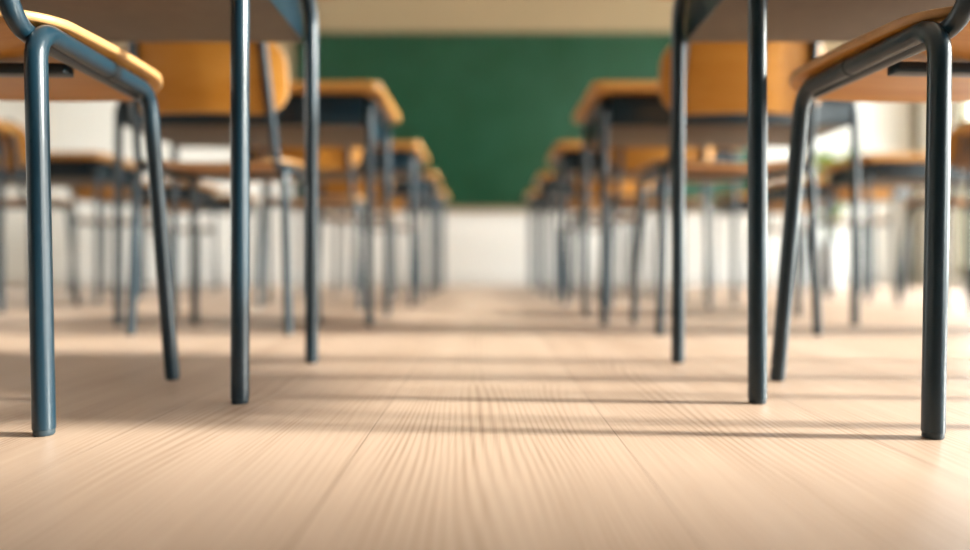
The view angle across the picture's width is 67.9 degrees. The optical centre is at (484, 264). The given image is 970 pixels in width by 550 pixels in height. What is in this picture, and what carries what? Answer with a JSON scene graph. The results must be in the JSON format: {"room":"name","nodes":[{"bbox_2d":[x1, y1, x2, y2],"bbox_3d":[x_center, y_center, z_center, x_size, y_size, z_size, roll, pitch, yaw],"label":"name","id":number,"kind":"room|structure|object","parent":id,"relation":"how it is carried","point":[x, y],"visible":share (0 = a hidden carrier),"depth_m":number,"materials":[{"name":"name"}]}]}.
{"room":"classroom","nodes":[
{"label":"classroom","id":0,"kind":"room"},
{"bbox_2d":[0,0,911,284],"bbox_3d":[-0.325,-1.339,6.720,8.550,3.050,0.200,0,0,0],"label":"wall","id":1,"kind":"structure","parent":0,"point":[476,242],"depth_m":6.62,"materials":[{"name":"paint"}]},
{"bbox_2d":[5,275,910,284],"bbox_3d":[-0.343,0.141,6.613,8.515,0.090,0.014,0,0,0],"label":"baseboard","id":2,"kind":"structure","parent":1,"relation":"attached to","point":[9,279],"depth_m":6.61,"materials":[{"name":"white paint"}]},
{"bbox_2d":[294,32,747,210],"bbox_3d":[0.385,-1.312,6.577,4.266,1.639,0.084,0,0,0],"label":"chalkboard","id":3,"kind":"object","parent":1,"relation":"attached to","point":[487,111],"visible":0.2,"depth_m":6.60,"materials":[{"name":"green ceramic"}]},
{"bbox_2d":[0,285,969,549],"bbox_3d":[-0.325,0.236,2.010,8.950,0.100,9.620,0,0,0],"label":"floor","id":4,"kind":"structure","parent":0,"point":[466,417],"depth_m":0.81,"materials":[{"name":"brown wood"}]},
{"bbox_2d":[0,121,16,312],"bbox_3d":[-2.275,-0.182,2.605,0.856,0.737,0.510,0,0,0],"label":"school desk","id":5,"kind":"object","parent":4,"relation":"on","point":[5,127],"visible":1,"depth_m":2.80,"materials":[{"name":"wood"},{"name":"painted metal"}]},
{"bbox_2d":[0,120,79,304],"bbox_3d":[-2.108,-0.202,3.147,0.443,0.778,0.498,0,0,-3],"label":"chair","id":6,"kind":"object","parent":4,"relation":"on","point":[14,143],"visible":0.59,"depth_m":2.98,"materials":[{"name":"orange wood"}]},
{"bbox_2d":[5,152,138,302],"bbox_3d":[-2.300,-0.182,3.755,0.856,0.737,0.510,0,0,0],"label":"school desk","id":7,"kind":"object","parent":4,"relation":"on","point":[95,170],"visible":0.45,"depth_m":3.55,"materials":[{"name":"wood"},{"name":"painted metal"}]},
{"bbox_2d":[5,177,131,187],"bbox_3d":[-2.300,-0.431,3.760,0.736,0.010,0.418,0,0,0],"label":"tray","id":8,"kind":"object","parent":7,"relation":"on","point":[10,182],"depth_m":3.74,"materials":[{"name":"grey metal"}]},
{"bbox_2d":[0,0,179,436],"bbox_3d":[-0.697,-0.202,0.927,0.443,0.778,0.498,0,0,-2],"label":"chair","id":9,"kind":"object","parent":4,"relation":"on","point":[45,58],"visible":1,"depth_m":0.84,"materials":[{"name":"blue metal"}]},
{"bbox_2d":[68,188,151,295],"bbox_3d":[-2.281,-0.202,4.477,0.443,0.778,0.498,0,0,0],"label":"chair","id":10,"kind":"object","parent":4,"relation":"on","point":[75,193],"visible":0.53,"depth_m":4.32,"materials":[{"name":"brown wood"}]},
{"bbox_2d":[72,180,221,292],"bbox_3d":[-2.310,-0.182,4.915,0.856,0.737,0.510,0,0,0],"label":"school desk","id":11,"kind":"object","parent":4,"relation":"on","point":[206,195],"visible":0.38,"depth_m":4.89,"materials":[{"name":"wood"},{"name":"painted metal"}]},
{"bbox_2d":[80,199,208,204],"bbox_3d":[-2.310,-0.431,4.920,0.736,0.010,0.418,0,0,0],"label":"tray","id":12,"kind":"object","parent":11,"relation":"on","point":[103,201],"depth_m":4.91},
{"bbox_2d":[20,0,317,404],"bbox_3d":[-0.715,-0.182,1.165,0.856,0.737,0.510,0,0,0],"label":"school desk","id":13,"kind":"object","parent":4,"relation":"on","point":[239,23],"visible":1,"depth_m":1.22,"materials":[{"name":"wood"},{"name":"painted metal"}]},
{"bbox_2d":[20,0,302,41],"bbox_3d":[-0.715,-0.431,1.170,0.736,0.010,0.418,0,0,0],"label":"tray","id":14,"kind":"object","parent":13,"relation":"on","point":[110,20],"depth_m":1.25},
{"bbox_2d":[142,205,218,289],"bbox_3d":[-2.320,-0.202,5.477,0.443,0.778,0.498,0,0,0],"label":"chair","id":15,"kind":"object","parent":4,"relation":"on","point":[181,208],"visible":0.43,"depth_m":5.33,"materials":[{"name":"brown wood"}]},
{"bbox_2d":[140,193,260,286],"bbox_3d":[-2.300,-0.182,5.795,0.856,0.737,0.510,0,0,0],"label":"school desk","id":16,"kind":"object","parent":4,"relation":"on","point":[222,199],"visible":0.2,"depth_m":5.84,"materials":[{"name":"wood"},{"name":"painted metal"}]},
{"bbox_2d":[167,210,251,213],"bbox_3d":[-2.300,-0.431,5.800,0.736,0.010,0.418,0,0,0],"label":"tray","id":17,"kind":"object","parent":16,"relation":"on","point":[199,211],"depth_m":5.84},
{"bbox_2d":[124,42,321,334],"bbox_3d":[-0.730,-0.202,2.057,0.443,0.778,0.498,0,0,1],"label":"chair","id":18,"kind":"object","parent":4,"relation":"on","point":[195,76],"visible":0.72,"depth_m":1.87,"materials":[{"name":"orange wood"}]},
{"bbox_2d":[114,81,399,325],"bbox_3d":[-0.740,-0.182,2.405,0.856,0.737,0.510,0,0,0],"label":"school desk","id":19,"kind":"object","parent":4,"relation":"on","point":[351,114],"visible":0.69,"depth_m":2.20,"materials":[{"name":"wood"},{"name":"painted metal"}]},
{"bbox_2d":[125,123,381,147],"bbox_3d":[-0.740,-0.431,2.410,0.736,0.010,0.418,0,0,0],"label":"tray","id":20,"kind":"object","parent":19,"relation":"on","point":[182,135],"depth_m":2.37,"materials":[{"name":"grey metal"}]},
{"bbox_2d":[256,148,364,309],"bbox_3d":[-0.732,-0.202,3.147,0.443,0.778,0.498,0,0,-1],"label":"chair","id":21,"kind":"object","parent":4,"relation":"on","point":[328,158],"visible":0.53,"depth_m":2.99,"materials":[{"name":"orange wood"}]},
{"bbox_2d":[250,142,427,305],"bbox_3d":[-0.718,-0.182,3.465,0.856,0.737,0.510,0,0,0],"label":"school desk","id":22,"kind":"object","parent":4,"relation":"on","point":[406,158],"visible":0.44,"depth_m":3.32,"materials":[{"name":"wood"},{"name":"painted metal"}]},
{"bbox_2d":[289,171,415,181],"bbox_3d":[-0.718,-0.431,3.470,0.736,0.010,0.418,0,0,0],"label":"tray","id":23,"kind":"object","parent":22,"relation":"on","point":[323,176],"depth_m":3.47,"materials":[{"name":"grey metal"}]},
{"bbox_2d":[318,182,399,297],"bbox_3d":[-0.737,-0.202,4.227,0.443,0.778,0.498,0,0,1],"label":"chair","id":24,"kind":"object","parent":4,"relation":"on","point":[325,188],"visible":0.53,"depth_m":4.08,"materials":[{"name":"orange wood"}]},
{"bbox_2d":[300,172,440,295],"bbox_3d":[-0.715,-0.182,4.515,0.856,0.737,0.510,0,0,0],"label":"school desk","id":25,"kind":"object","parent":4,"relation":"on","point":[399,190],"visible":0.41,"depth_m":4.31,"materials":[{"name":"wood"},{"name":"painted metal"}]},
{"bbox_2d":[318,194,427,199],"bbox_3d":[-0.715,-0.431,4.520,0.736,0.010,0.418,0,0,0],"label":"tray","id":26,"kind":"object","parent":25,"relation":"on","point":[392,196],"depth_m":4.48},
{"bbox_2d":[353,200,416,290],"bbox_3d":[-0.716,-0.202,5.267,0.443,0.778,0.498,0,0,0],"label":"chair","id":27,"kind":"object","parent":4,"relation":"on","point":[377,204],"visible":0.22,"depth_m":5.11,"materials":[{"name":"brown wood"}]},
{"bbox_2d":[335,190,448,289],"bbox_3d":[-0.720,-0.182,5.555,0.856,0.737,0.510,0,0,0],"label":"school desk","id":28,"kind":"object","parent":4,"relation":"on","point":[442,195],"visible":0.43,"depth_m":5.53,"materials":[{"name":"wood"},{"name":"painted metal"}]},
{"bbox_2d":[344,208,437,211],"bbox_3d":[-0.720,-0.431,5.560,0.736,0.010,0.418,0,0,0],"label":"tray","id":29,"kind":"object","parent":28,"relation":"on","point":[415,209],"depth_m":5.63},
{"bbox_2d":[525,190,635,289],"bbox_3d":[0.748,-0.182,5.555,0.856,0.737,0.510,0,0,0],"label":"school desk","id":30,"kind":"object","parent":4,"relation":"on","point":[532,196],"visible":0.38,"depth_m":5.63,"materials":[{"name":"wood"},{"name":"painted metal"}]},
{"bbox_2d":[535,208,626,211],"bbox_3d":[0.748,-0.431,5.560,0.736,0.010,0.418,0,0,0],"label":"tray","id":31,"kind":"object","parent":30,"relation":"on","point":[536,209],"depth_m":5.63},
{"bbox_2d":[559,200,621,290],"bbox_3d":[0.756,-0.202,5.277,0.443,0.778,0.498,0,0,1],"label":"chair","id":32,"kind":"object","parent":4,"relation":"on","point":[572,204],"visible":0.33,"depth_m":5.12,"materials":[{"name":"brown wood"}]},
{"bbox_2d":[534,172,670,295],"bbox_3d":[0.752,-0.182,4.515,0.856,0.737,0.510,0,0,0],"label":"school desk","id":33,"kind":"object","parent":4,"relation":"on","point":[545,180],"visible":0.41,"depth_m":4.35,"materials":[{"name":"wood"},{"name":"painted metal"}]},
{"bbox_2d":[548,194,669,199],"bbox_3d":[0.752,-0.431,4.520,0.736,0.010,0.418,0,0,0],"label":"tray","id":34,"kind":"object","parent":33,"relation":"on","point":[550,196],"depth_m":4.48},
{"bbox_2d":[568,182,651,297],"bbox_3d":[0.718,-0.202,4.207,0.443,0.778,0.498,0,0,-1],"label":"chair","id":35,"kind":"object","parent":4,"relation":"on","point":[627,188],"visible":0.56,"depth_m":4.05,"materials":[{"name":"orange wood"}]},
{"bbox_2d":[547,142,745,305],"bbox_3d":[0.748,-0.182,3.465,0.856,0.737,0.510,0,0,0],"label":"school desk","id":36,"kind":"object","parent":4,"relation":"on","point":[566,157],"visible":0.5,"depth_m":3.26,"materials":[{"name":"wood"},{"name":"painted metal"}]},
{"bbox_2d":[560,171,658,181],"bbox_3d":[0.748,-0.431,3.470,0.736,0.010,0.418,0,0,0],"label":"tray","id":37,"kind":"object","parent":36,"relation":"on","point":[573,176],"depth_m":3.47,"materials":[{"name":"grey metal"}]},
{"bbox_2d":[597,148,712,308],"bbox_3d":[0.737,-0.202,3.177,0.443,0.778,0.498,0,0,1],"label":"chair","id":38,"kind":"object","parent":4,"relation":"on","point":[623,159],"visible":0.55,"depth_m":3.02,"materials":[{"name":"orange wood"}]},
{"bbox_2d":[573,81,858,325],"bbox_3d":[0.750,-0.182,2.405,0.856,0.737,0.510,0,0,0],"label":"school desk","id":39,"kind":"object","parent":4,"relation":"on","point":[616,114],"visible":0.59,"depth_m":2.20,"materials":[{"name":"wood"},{"name":"painted metal"}]},
{"bbox_2d":[590,123,847,147],"bbox_3d":[0.750,-0.431,2.410,0.736,0.010,0.418,0,0,0],"label":"tray","id":40,"kind":"object","parent":39,"relation":"on","point":[620,135],"depth_m":2.35,"materials":[{"name":"grey metal"}]},
{"bbox_2d":[630,40,824,334],"bbox_3d":[0.672,-0.202,2.057,0.443,0.778,0.498,0,0,0],"label":"chair","id":41,"kind":"object","parent":4,"relation":"on","point":[716,73],"visible":0.71,"depth_m":1.87,"materials":[{"name":"orange wood"}]},
{"bbox_2d":[710,193,832,288],"bbox_3d":[2.310,-0.182,5.795,0.856,0.737,0.510,0,0,0],"label":"school desk","id":42,"kind":"object","parent":4,"relation":"on","point":[723,205],"visible":0.24,"depth_m":5.84,"materials":[{"name":"wood"},{"name":"painted metal"}]},
{"bbox_2d":[720,210,826,213],"bbox_3d":[2.310,-0.431,5.800,0.736,0.010,0.418,0,0,0],"label":"tray","id":43,"kind":"object","parent":42,"relation":"on","point":[721,211],"depth_m":5.84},
{"bbox_2d":[744,204,820,287],"bbox_3d":[2.278,-0.202,5.507,0.443,0.778,0.498,0,0,-1],"label":"chair","id":44,"kind":"object","parent":4,"relation":"on","point":[771,208],"visible":0.2,"depth_m":5.33,"materials":[{"name":"brown wood"}]},
{"bbox_2d":[671,0,955,404],"bbox_3d":[0.752,-0.182,1.165,0.856,0.737,0.510,0,0,0],"label":"school desk","id":45,"kind":"object","parent":4,"relation":"on","point":[757,23],"visible":0.97,"depth_m":1.22,"materials":[{"name":"wood"},{"name":"painted metal"}]},
{"bbox_2d":[686,0,955,41],"bbox_3d":[0.752,-0.431,1.170,0.736,0.010,0.418,0,0,0],"label":"tray","id":46,"kind":"object","parent":45,"relation":"on","point":[718,20],"depth_m":1.24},
{"bbox_2d":[803,146,868,286],"bbox_3d":[2.987,-0.413,6.187,0.530,1.198,0.617,0,0,0],"label":"potted plant","id":47,"kind":"object","parent":4,"relation":"on","point":[820,160],"visible":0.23,"depth_m":6.11,"materials":[{"name":"green plant"}]},
{"bbox_2d":[767,178,908,293],"bbox_3d":[2.320,-0.182,4.815,0.856,0.737,0.510,0,0,0],"label":"school desk","id":48,"kind":"object","parent":4,"relation":"on","point":[776,190],"visible":0.32,"depth_m":4.71,"materials":[{"name":"wood"},{"name":"painted metal"}]},
{"bbox_2d":[767,198,903,203],"bbox_3d":[2.320,-0.431,4.820,0.736,0.010,0.418,0,0,0],"label":"tray","id":49,"kind":"object","parent":48,"relation":"on","point":[769,200],"depth_m":4.83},
{"bbox_2d":[802,173,898,295],"bbox_3d":[2.273,-0.202,4.497,0.443,0.778,0.498,0,0,1],"label":"chair","id":50,"kind":"object","parent":4,"relation":"on","point":[837,194],"visible":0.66,"depth_m":4.34,"materials":[{"name":"brown wood"}]},
{"bbox_2d":[770,0,969,439],"bbox_3d":[0.682,-0.202,0.934,0.443,0.778,0.498,0,0,-4],"label":"chair","id":51,"kind":"object","parent":4,"relation":"on","point":[924,56],"visible":1,"depth_m":0.86,"materials":[{"name":"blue metal"}]},
{"bbox_2d":[820,154,967,301],"bbox_3d":[2.310,-0.182,3.815,0.856,0.737,0.510,0,0,0],"label":"school desk","id":52,"kind":"object","parent":4,"relation":"on","point":[876,171],"visible":0.79,"depth_m":3.61,"materials":[{"name":"wood"},{"name":"painted metal"}]},
{"bbox_2d":[834,178,967,188],"bbox_3d":[2.310,-0.431,3.820,0.736,0.010,0.418,0,0,0],"label":"tray","id":53,"kind":"object","parent":52,"relation":"on","point":[876,183],"depth_m":3.81,"materials":[{"name":"grey metal"}]},
{"bbox_2d":[896,120,969,304],"bbox_3d":[2.133,-0.202,3.147,0.443,0.778,0.498,0,0,3],"label":"chair","id":54,"kind":"object","parent":4,"relation":"on","point":[959,141],"visible":0.61,"depth_m":3.00,"materials":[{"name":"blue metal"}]},
{"bbox_2d":[956,122,969,312],"bbox_3d":[2.285,-0.182,2.605,0.856,0.737,0.510,0,0,0],"label":"school desk","id":55,"kind":"object","parent":4,"relation":"on","point":[965,127],"visible":1,"depth_m":2.81,"materials":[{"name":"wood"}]},
{"bbox_2d":[920,102,964,287],"bbox_3d":[4.050,-1.339,2.010,0.200,3.050,9.620,0,0,0],"label":"wall","id":56,"kind":"structure","parent":0,"point":[954,280],"depth_m":6.12,"materials":[{"name":"paint"}]},
{"bbox_2d":[912,103,919,284],"bbox_3d":[3.933,-1.339,6.571,0.035,3.050,0.071,0,0,0],"label":"trim","id":57,"kind":"structure","parent":56,"relation":"attached to","point":[915,106],"depth_m":6.55,"materials":[{"name":"paint"}]},
{"bbox_2d":[955,102,969,274],"bbox_3d":[3.980,-1.139,5.160,0.100,2.450,1.720,0,0,0],"label":"window","id":58,"kind":"structure","parent":56,"relation":"in","point":[962,109],"depth_m":5.96,"materials":[{"name":"glass"}]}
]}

